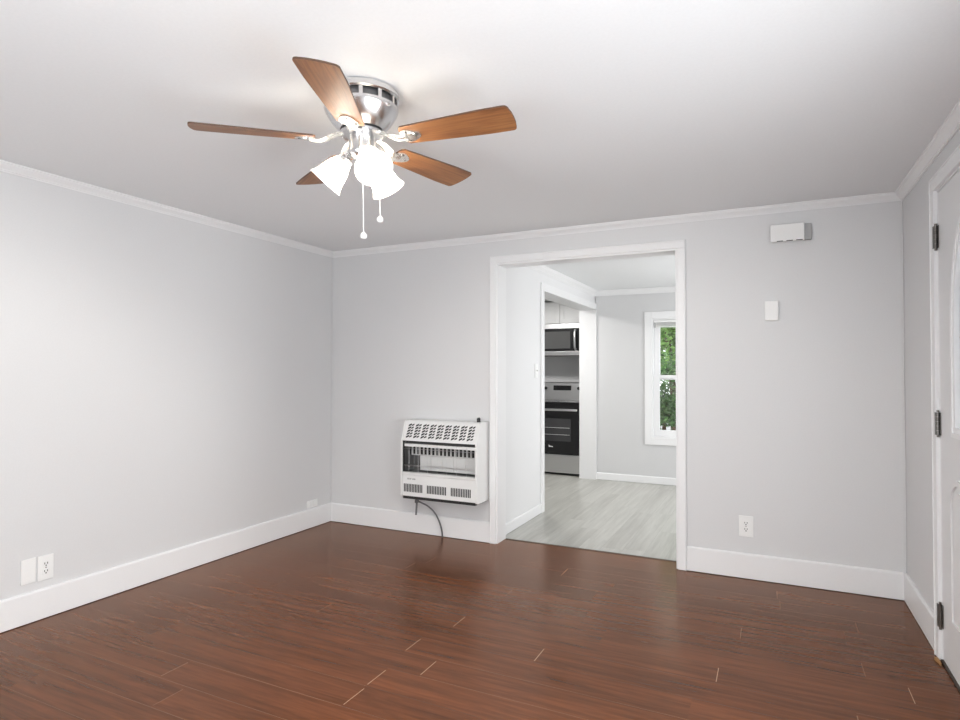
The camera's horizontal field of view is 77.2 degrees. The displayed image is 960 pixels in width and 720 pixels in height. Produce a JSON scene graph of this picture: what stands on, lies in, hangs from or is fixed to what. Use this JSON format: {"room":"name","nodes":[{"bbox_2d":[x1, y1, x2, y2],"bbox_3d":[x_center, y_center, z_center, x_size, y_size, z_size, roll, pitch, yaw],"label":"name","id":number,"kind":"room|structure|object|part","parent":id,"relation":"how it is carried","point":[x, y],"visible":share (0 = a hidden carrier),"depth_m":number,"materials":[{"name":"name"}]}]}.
{"room":"empty living room","nodes":[
{"label":"empty living room","id":0,"kind":"room"},
{"bbox_2d":[0,171,331,599],"bbox_3d":[-2.372,0.181,3.053,0.150,2.300,5.050,0,-1,26],"label":"wall","id":1,"kind":"structure","parent":0,"point":[165,380],"depth_m":3.61,"materials":[{"name":"paint"}]},
{"bbox_2d":[20,557,35,585],"bbox_3d":[-2.285,1.069,3.040,0.007,0.124,0.068,0,-1,26],"label":"blank plate","id":2,"kind":"object","parent":1,"relation":"attached to","point":[28,566],"visible":1,"depth_m":3.04,"materials":[{"name":"white plastic"}]},
{"bbox_2d":[37,553,53,581],"bbox_3d":[-2.249,1.074,3.112,0.009,0.126,0.076,0,-1,26],"label":"duplex outlet","id":3,"kind":"object","parent":1,"relation":"attached to","point":[45,564],"visible":1,"depth_m":3.11,"materials":[{"name":"white plastic"}]},
{"bbox_2d":[42,560,49,566],"bbox_3d":[-2.246,1.054,3.111,0.002,0.028,0.034,0,-1,26],"label":"receptacle","id":4,"kind":"object","parent":3,"relation":"attached to","point":[45,563],"depth_m":3.11,"materials":[{"name":"white plastic"}]},
{"bbox_2d":[42,568,49,574],"bbox_3d":[-2.246,1.093,3.111,0.002,0.028,0.034,0,-1,26],"label":"receptacle","id":5,"kind":"object","parent":3,"relation":"attached to","point":[45,571],"depth_m":3.11,"materials":[{"name":"white plastic"}]},
{"bbox_2d":[0,502,331,632],"bbox_3d":[-2.300,1.250,2.997,0.016,0.152,4.750,0,-1,26],"label":"baseboard","id":6,"kind":"structure","parent":1,"relation":"attached to","point":[22,609],"depth_m":3.58,"materials":[{"name":"paint"}]},
{"bbox_2d":[0,160,332,257],"bbox_3d":[-2.285,-0.946,3.034,0.038,0.046,4.750,0,-1,26],"label":"crown molding","id":7,"kind":"structure","parent":1,"relation":"attached to","point":[5,166],"depth_m":3.60,"materials":[{"name":"paint"}]},
{"bbox_2d":[307,499,317,508],"bbox_3d":[-1.371,1.176,4.924,0.015,0.058,0.124,0,-1,26],"label":"jack plate","id":8,"kind":"object","parent":1,"relation":"attached to","point":[311,503],"visible":1,"depth_m":4.92,"materials":[{"name":"white plastic"}]},
{"bbox_2d":[330,258,332,501],"bbox_3d":[-1.271,0.169,5.155,0.008,2.096,0.008,0,-1,26],"label":"trim","id":9,"kind":"structure","parent":1,"relation":"attached to","point":[332,258],"depth_m":5.15,"materials":[{"name":"paint"}]},
{"bbox_2d":[0,0,959,250],"bbox_3d":[-0.467,-1.042,2.159,4.375,0.120,5.050,0,-1,26],"label":"ceiling","id":10,"kind":"structure","parent":0,"point":[622,110],"depth_m":2.25,"materials":[{"name":"paint"}]},
{"bbox_2d":[187,56,516,238],"bbox_3d":[-0.403,-0.708,2.209,1.107,0.540,1.122,-1,-1,26],"label":"ceiling fan","id":11,"kind":"object","parent":10,"relation":"hanging from","point":[363,109],"visible":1,"depth_m":2.12,"materials":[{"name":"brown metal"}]},
{"bbox_3d":[-0.792,-0.799,2.104,0.417,0.034,0.132,-1,-1,-16],"label":"blade","id":12,"kind":"part","parent":11,"relation":"part of","materials":[{"name":"brown wood"}]},
{"bbox_3d":[-0.646,-0.793,2.518,0.132,0.034,0.417,0,-1,-34],"label":"blade","id":13,"kind":"part","parent":11,"relation":"part of","materials":[{"name":"brown wood"}]},
{"bbox_3d":[-0.444,-0.809,1.837,0.132,0.034,0.417,-1,-1,2],"label":"blade","id":14,"kind":"part","parent":11,"relation":"part of","materials":[{"name":"brown wood"}]},
{"bbox_3d":[-0.554,-0.684,2.218,0.145,0.146,0.131,-1,-1,26],"label":"lamp shade","id":15,"kind":"part","parent":11,"relation":"part of","materials":[{"name":"white glass"}]},
{"bbox_3d":[-0.422,-0.600,2.171,0.004,0.286,0.004,-1,-1,26],"label":"pull chain","id":16,"kind":"part","parent":11,"relation":"part of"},
{"bbox_3d":[-0.420,-0.448,2.169,0.025,0.026,0.025,-1,-1,26],"label":"chain pull","id":17,"kind":"part","parent":11,"relation":"part of","materials":[{"name":"white plastic"}]},
{"bbox_2d":[350,85,397,107],"bbox_3d":[-0.436,-0.937,2.213,0.265,0.038,0.265,0,-1,26],"label":"vent","id":18,"kind":"object","parent":11,"relation":"attached to","point":[360,92],"depth_m":2.11,"materials":[{"name":"silver metal"}]},
{"bbox_3d":[-0.378,-0.689,2.093,0.141,0.146,0.134,-1,-1,26],"label":"lamp shade","id":19,"kind":"part","parent":11,"relation":"part of","materials":[{"name":"white glass"}]},
{"bbox_3d":[-0.370,-0.520,2.227,0.025,0.026,0.025,-1,-1,26],"label":"chain pull","id":20,"kind":"part","parent":11,"relation":"part of","materials":[{"name":"white plastic"}]},
{"bbox_3d":[-0.365,-0.685,2.306,0.133,0.146,0.146,-1,-1,26],"label":"lamp shade","id":21,"kind":"part","parent":11,"relation":"part of","materials":[{"name":"white glass"}]},
{"bbox_3d":[-0.207,-0.800,2.507,0.132,0.034,0.417,-2,-1,38],"label":"blade","id":22,"kind":"part","parent":11,"relation":"part of","materials":[{"name":"brown wood"}]},
{"bbox_3d":[-0.082,-0.810,2.086,0.417,0.034,0.132,-1,-1,20],"label":"blade","id":23,"kind":"part","parent":11,"relation":"part of","materials":[{"name":"brown wood"}]},
{"bbox_2d":[0,521,959,719],"bbox_3d":[-0.440,1.319,2.182,4.075,0.001,4.900,0,-1,26],"label":"floor","id":24,"kind":"structure","parent":0,"point":[331,620],"depth_m":2.79,"materials":[{"name":"brown wood"}]},
{"bbox_2d":[934,657,941,665],"bbox_3d":[2.015,1.327,2.643,0.015,0.011,0.074,0,-1,26],"label":"wood splinter","id":25,"kind":"object","parent":24,"relation":"on","point":[936,659],"visible":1,"depth_m":2.65,"materials":[{"name":"brown wood"}]},
{"bbox_2d":[506,267,594,534],"bbox_3d":[0.845,0.280,6.275,0.204,2.240,3.550,0,-1,26],"label":"wall","id":26,"kind":"structure","parent":0,"point":[522,283],"depth_m":5.20,"materials":[{"name":"paint"}]},
{"bbox_2d":[535,364,537,377],"bbox_3d":[0.507,0.097,5.353,0.017,0.125,0.075,0,-1,26],"label":"light switch","id":27,"kind":"object","parent":26,"relation":"attached to","point":[536,365],"visible":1,"depth_m":5.35,"materials":[{"name":"white plastic"}]},
{"bbox_2d":[528,265,597,295],"bbox_3d":[0.788,-0.817,5.917,0.044,0.060,2.815,0,-1,26],"label":"crown molding","id":28,"kind":"structure","parent":26,"relation":"attached to","point":[543,269],"depth_m":6.01,"materials":[{"name":"paint"}]},
{"bbox_2d":[540,282,596,512],"bbox_3d":[0.969,0.356,6.308,0.016,2.090,1.910,0,-1,26],"label":"door frame","id":29,"kind":"structure","parent":26,"relation":"attached to","point":[544,287],"depth_m":5.49,"materials":[{"name":"paint"}]},
{"bbox_2d":[545,357,578,399],"bbox_3d":[0.420,0.323,8.533,2.522,2.240,0.150,0,-1,26],"label":"wall","id":30,"kind":"structure","parent":0,"point":[557,369],"depth_m":8.12,"materials":[{"name":"paint"}]},
{"bbox_2d":[545,302,578,323],"bbox_3d":[1.123,-0.613,7.943,0.716,0.285,0.325,0,-1,26],"label":"upper cabinet","id":31,"kind":"object","parent":30,"relation":"attached to","point":[555,313],"visible":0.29,"depth_m":7.81,"materials":[{"name":"paint"}]},
{"bbox_3d":[0.887,-0.614,7.888,0.334,0.281,0.020,0,-1,26],"label":"door","id":32,"kind":"part","parent":31,"relation":"part of","materials":[{"name":"paint"}]},
{"bbox_2d":[545,323,578,356],"bbox_3d":[1.096,-0.254,7.881,0.712,0.419,0.449,0,-1,26],"label":"microwave","id":33,"kind":"object","parent":31,"relation":"attached to","point":[561,340],"visible":0.64,"depth_m":7.71,"materials":[{"name":"grey plastic"}]},
{"bbox_3d":[0.978,-0.258,7.760,0.605,0.289,0.022,0,-1,26],"label":"door","id":34,"kind":"part","parent":33,"relation":"part of","materials":[{"name":"black glass"}]},
{"bbox_3d":[1.202,-0.261,7.614,0.028,0.267,0.060,0,-1,26],"label":"handle","id":35,"kind":"part","parent":33,"relation":"part of","materials":[{"name":"silver metal"}]},
{"bbox_3d":[1.210,-0.617,7.733,0.374,0.281,0.020,0,-1,26],"label":"door","id":36,"kind":"part","parent":31,"relation":"part of","materials":[{"name":"paint"}]},
{"bbox_2d":[506,473,675,560],"bbox_3d":[0.922,1.400,6.243,5.400,0.001,3.600,0,-1,26],"label":"floor","id":37,"kind":"structure","parent":0,"point":[631,518],"depth_m":5.27,"materials":[{"name":"grey plastic"}]},
{"bbox_2d":[545,382,578,474],"bbox_3d":[1.021,0.854,7.748,0.750,1.126,0.713,0,-1,26],"label":"range","id":38,"kind":"object","parent":37,"relation":"on","point":[562,404],"visible":0.56,"depth_m":7.44,"materials":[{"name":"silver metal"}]},
{"bbox_3d":[0.890,0.615,7.448,0.651,0.027,0.052,0,-1,26],"label":"door handle","id":39,"kind":"part","parent":38,"relation":"part of","materials":[{"name":"silver metal"}]},
{"bbox_3d":[0.904,1.283,7.475,0.692,0.222,0.028,0,-1,26],"label":"storage drawer","id":40,"kind":"part","parent":38,"relation":"part of","materials":[{"name":"silver metal"}]},
{"bbox_3d":[0.907,0.875,7.480,0.698,0.573,0.030,0,-1,26],"label":"oven door","id":41,"kind":"part","parent":38,"relation":"part of","materials":[{"name":"black glass"}]},
{"bbox_2d":[545,399,578,403],"bbox_3d":[1.028,0.534,7.730,0.716,0.018,0.560,0,-1,26],"label":"cooktop","id":42,"kind":"object","parent":38,"relation":"in","point":[550,401],"depth_m":7.57,"materials":[{"name":"black ceramic"}]},
{"bbox_3d":[1.171,0.414,8.028,0.716,0.234,0.093,0,-1,26],"label":"control panel","id":43,"kind":"part","parent":38,"relation":"part of","materials":[{"name":"silver metal"}]},
{"bbox_2d":[545,255,674,290],"bbox_3d":[0.949,-0.899,6.332,5.600,0.120,3.700,0,-1,26],"label":"ceiling","id":44,"kind":"structure","parent":0,"point":[657,271],"depth_m":5.82,"materials":[{"name":"paint"}]},
{"bbox_2d":[331,201,904,572],"bbox_3d":[0.590,0.212,4.334,4.075,2.300,0.130,0,-1,26],"label":"wall","id":45,"kind":"structure","parent":0,"point":[794,423],"depth_m":3.75,"materials":[{"name":"paint"}]},
{"bbox_2d":[331,503,488,542],"bbox_3d":[-0.596,1.289,4.803,1.484,0.152,0.016,0,-1,26],"label":"baseboard","id":46,"kind":"structure","parent":45,"relation":"attached to","point":[460,528],"depth_m":4.77,"materials":[{"name":"paint"}]},
{"bbox_2d":[400,418,488,537],"bbox_3d":[-0.271,0.897,4.543,0.650,0.935,0.213,0,-1,26],"label":"heater","id":47,"kind":"object","parent":45,"relation":"attached to","point":[446,461],"visible":1,"depth_m":4.48,"materials":[{"name":"white metal"}]},
{"bbox_3d":[-0.555,0.754,4.684,0.016,0.585,0.211,0,-1,26],"label":"panel","id":48,"kind":"part","parent":47,"relation":"part of","materials":[{"name":"white metal"}]},
{"bbox_2d":[404,483,421,492],"bbox_3d":[-0.506,0.969,4.545,0.162,0.060,0.001,0,-1,26],"label":"grille","id":49,"kind":"object","parent":47,"relation":"attached to","point":[408,487],"depth_m":4.55,"materials":[{"name":"white metal"}]},
{"bbox_2d":[427,486,445,495],"bbox_3d":[-0.324,0.968,4.457,0.162,0.060,0.001,0,-1,26],"label":"grille","id":50,"kind":"object","parent":47,"relation":"attached to","point":[431,490],"depth_m":4.46,"materials":[{"name":"white metal"}]},
{"bbox_3d":[-0.306,0.951,4.470,0.617,0.160,0.036,0,-1,26],"label":"panel","id":51,"kind":"part","parent":47,"relation":"part of","materials":[{"name":"white metal"}]},
{"bbox_3d":[-0.264,0.687,4.554,0.602,0.094,0.002,0,-1,26],"label":"burner","id":52,"kind":"part","parent":47,"relation":"part of","materials":[{"name":"white metal"}]},
{"bbox_3d":[-0.268,0.538,4.553,0.617,0.151,0.204,0,-1,26],"label":"panel","id":53,"kind":"part","parent":47,"relation":"part of","materials":[{"name":"white metal"}]},
{"bbox_2d":[451,488,470,497],"bbox_3d":[-0.141,0.967,4.369,0.162,0.060,0.001,0,-1,26],"label":"grille","id":54,"kind":"object","parent":47,"relation":"attached to","point":[455,492],"depth_m":4.37,"materials":[{"name":"white metal"}]},
{"bbox_3d":[0.016,0.750,4.409,0.016,0.585,0.211,0,-1,26],"label":"panel","id":55,"kind":"part","parent":47,"relation":"part of","materials":[{"name":"white metal"}]},
{"bbox_2d":[489,239,686,570],"bbox_3d":[0.737,0.291,4.262,1.399,2.141,0.176,0,-1,26],"label":"door frame","id":56,"kind":"structure","parent":45,"relation":"attached to","point":[680,245],"depth_m":4.34,"materials":[{"name":"paint"}]},
{"bbox_2d":[506,538,675,561],"bbox_3d":[0.770,1.362,4.316,1.270,0.007,0.015,0,-1,26],"label":"trim","id":57,"kind":"structure","parent":45,"relation":"attached to","point":[506,538],"depth_m":4.29,"materials":[{"name":"white wood"}]},
{"bbox_2d":[333,192,901,257],"bbox_3d":[0.556,-0.916,4.280,4.075,0.046,0.038,0,-1,26],"label":"crown molding","id":58,"kind":"structure","parent":45,"relation":"attached to","point":[889,196],"depth_m":4.01,"materials":[{"name":"paint"}]},
{"bbox_2d":[739,515,752,536],"bbox_3d":[1.650,1.031,3.728,0.083,0.128,0.009,0,-1,26],"label":"duplex outlet","id":59,"kind":"object","parent":45,"relation":"attached to","point":[745,522],"visible":1,"depth_m":3.73,"materials":[{"name":"white plastic"}]},
{"bbox_2d":[764,301,778,320],"bbox_3d":[1.785,-0.301,3.681,0.078,0.123,0.025,0,-1,26],"label":"control box","id":60,"kind":"object","parent":45,"relation":"attached to","point":[771,307],"visible":1,"depth_m":3.67,"materials":[{"name":"white plastic"}]},
{"bbox_2d":[770,222,811,242],"bbox_3d":[1.876,-0.767,3.630,0.220,0.105,0.055,0,-1,26],"label":"door chime","id":61,"kind":"object","parent":45,"relation":"attached to","point":[793,231],"visible":1,"depth_m":3.61,"materials":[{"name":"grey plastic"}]},
{"bbox_2d":[687,546,903,599],"bbox_3d":[1.855,1.272,3.621,1.157,0.152,0.016,0,-1,26],"label":"baseboard","id":62,"kind":"structure","parent":45,"relation":"attached to","point":[821,575],"depth_m":3.59,"materials":[{"name":"paint"}]},
{"bbox_2d":[595,292,675,485],"bbox_3d":[2.619,0.292,6.657,2.688,2.240,0.150,0,-1,26],"label":"wall","id":63,"kind":"structure","parent":0,"point":[622,448],"depth_m":7.02,"materials":[{"name":"paint"}]},
{"bbox_2d":[596,286,674,295],"bbox_3d":[2.511,-0.799,6.623,2.538,0.060,0.044,0,-1,26],"label":"crown molding","id":64,"kind":"structure","parent":63,"relation":"attached to","point":[656,289],"depth_m":6.96,"materials":[{"name":"paint"}]},
{"bbox_2d":[597,472,675,485],"bbox_3d":[2.521,1.366,6.591,2.521,0.081,0.014,0,-1,26],"label":"baseboard","id":65,"kind":"structure","parent":63,"relation":"attached to","point":[602,476],"depth_m":6.93,"materials":[{"name":"paint"}]},
{"bbox_2d":[644,311,675,445],"bbox_3d":[2.349,0.206,6.779,0.934,1.519,0.168,0,-1,26],"label":"window","id":66,"kind":"structure","parent":63,"relation":"in","point":[654,435],"depth_m":6.89,"materials":[{"name":"paint"}]},
{"bbox_3d":[2.353,0.206,6.787,0.788,1.373,0.150,0,-1,26],"label":"frame","id":67,"kind":"part","parent":66,"relation":"part of","materials":[{"name":"paint"}]},
{"bbox_2d":[654,320,675,327],"bbox_3d":[2.331,-0.415,6.753,0.738,0.086,0.034,0,-1,26],"label":"mini blind","id":68,"kind":"object","parent":66,"relation":"attached to","point":[659,323],"visible":0.41,"depth_m":6.85,"materials":[{"name":"white plastic"}]},
{"bbox_3d":[2.346,0.521,6.770,0.744,0.698,0.035,0,-1,26],"label":"sash","id":69,"kind":"part","parent":66,"relation":"part of","materials":[{"name":"paint"}]},
{"bbox_3d":[2.365,-0.116,6.818,0.744,0.684,0.035,0,-1,26],"label":"sash","id":70,"kind":"part","parent":66,"relation":"part of","materials":[{"name":"paint"}]},
{"bbox_2d":[903,129,959,611],"bbox_3d":[1.433,0.154,1.219,0.150,2.300,5.050,0,-1,26],"label":"wall","id":71,"kind":"structure","parent":0,"point":[918,433],"depth_m":3.07,"materials":[{"name":"paint"}]},
{"bbox_2d":[901,202,906,572],"bbox_3d":[2.391,0.146,3.389,0.008,2.090,0.008,0,-1,26],"label":"trim","id":72,"kind":"structure","parent":71,"relation":"attached to","point":[901,202],"depth_m":3.39,"materials":[{"name":"paint"}]},
{"bbox_2d":[904,572,933,649],"bbox_3d":[2.232,1.262,3.051,0.016,0.152,0.716,0,-1,26],"label":"baseboard","id":73,"kind":"structure","parent":71,"relation":"attached to","point":[922,612],"depth_m":3.02,"materials":[{"name":"paint"}]},
{"bbox_2d":[895,99,959,201],"bbox_3d":[1.349,-0.968,1.282,0.042,0.052,4.750,0,-1,26],"label":"crown molding","id":74,"kind":"structure","parent":71,"relation":"attached to","point":[950,126],"depth_m":2.70,"materials":[{"name":"paint"}]},
{"bbox_2d":[928,144,959,685],"bbox_3d":[1.890,0.244,2.241,0.215,2.163,1.076,0,-1,26],"label":"door","id":75,"kind":"structure","parent":71,"relation":"in","point":[944,186],"depth_m":2.59,"materials":[{"name":"paint"}]},
{"bbox_3d":[1.920,0.799,2.409,0.008,0.620,0.250,0,-1,26],"label":"raised panel","id":76,"kind":"part","parent":75,"relation":"part of","materials":[{"name":"paint"}]},
{"bbox_3d":[1.849,-0.134,2.268,0.023,0.894,0.474,0,-1,26],"label":"light moulding","id":77,"kind":"part","parent":75,"relation":"part of","materials":[{"name":"paint"}]},
{"bbox_2d":[941,659,959,691],"bbox_3d":[1.912,1.319,2.208,0.162,0.010,0.924,0,-1,26],"label":"door threshold","id":78,"kind":"structure","parent":71,"relation":"attached to","point":[942,660],"depth_m":2.52,"materials":[{"name":"grey metal"}]},
{"label":"outside","id":79,"kind":"structure","parent":0,"visible":0},
{"bbox_3d":[7.482,2.010,16.391,22.000,0.100,20.100,0,-1,26],"label":"ground","id":80,"kind":"structure","parent":79,"visible":0},
{"bbox_2d":[660,351,675,429],"bbox_3d":[3.087,0.831,10.434,4.164,2.015,2.658,0,-1,6],"label":"shrub","id":81,"kind":"object","parent":80,"relation":"on","point":[667,401],"visible":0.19,"depth_m":9.90,"materials":[{"name":"green plant"}]},
{"bbox_2d":[660,325,675,429],"bbox_3d":[3.612,-0.184,12.186,5.430,4.182,3.592,0,-1,26],"label":"leafy tree","id":82,"kind":"object","parent":80,"relation":"on","point":[667,334],"visible":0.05,"depth_m":11.76,"materials":[{"name":"green plant"}]}
]}

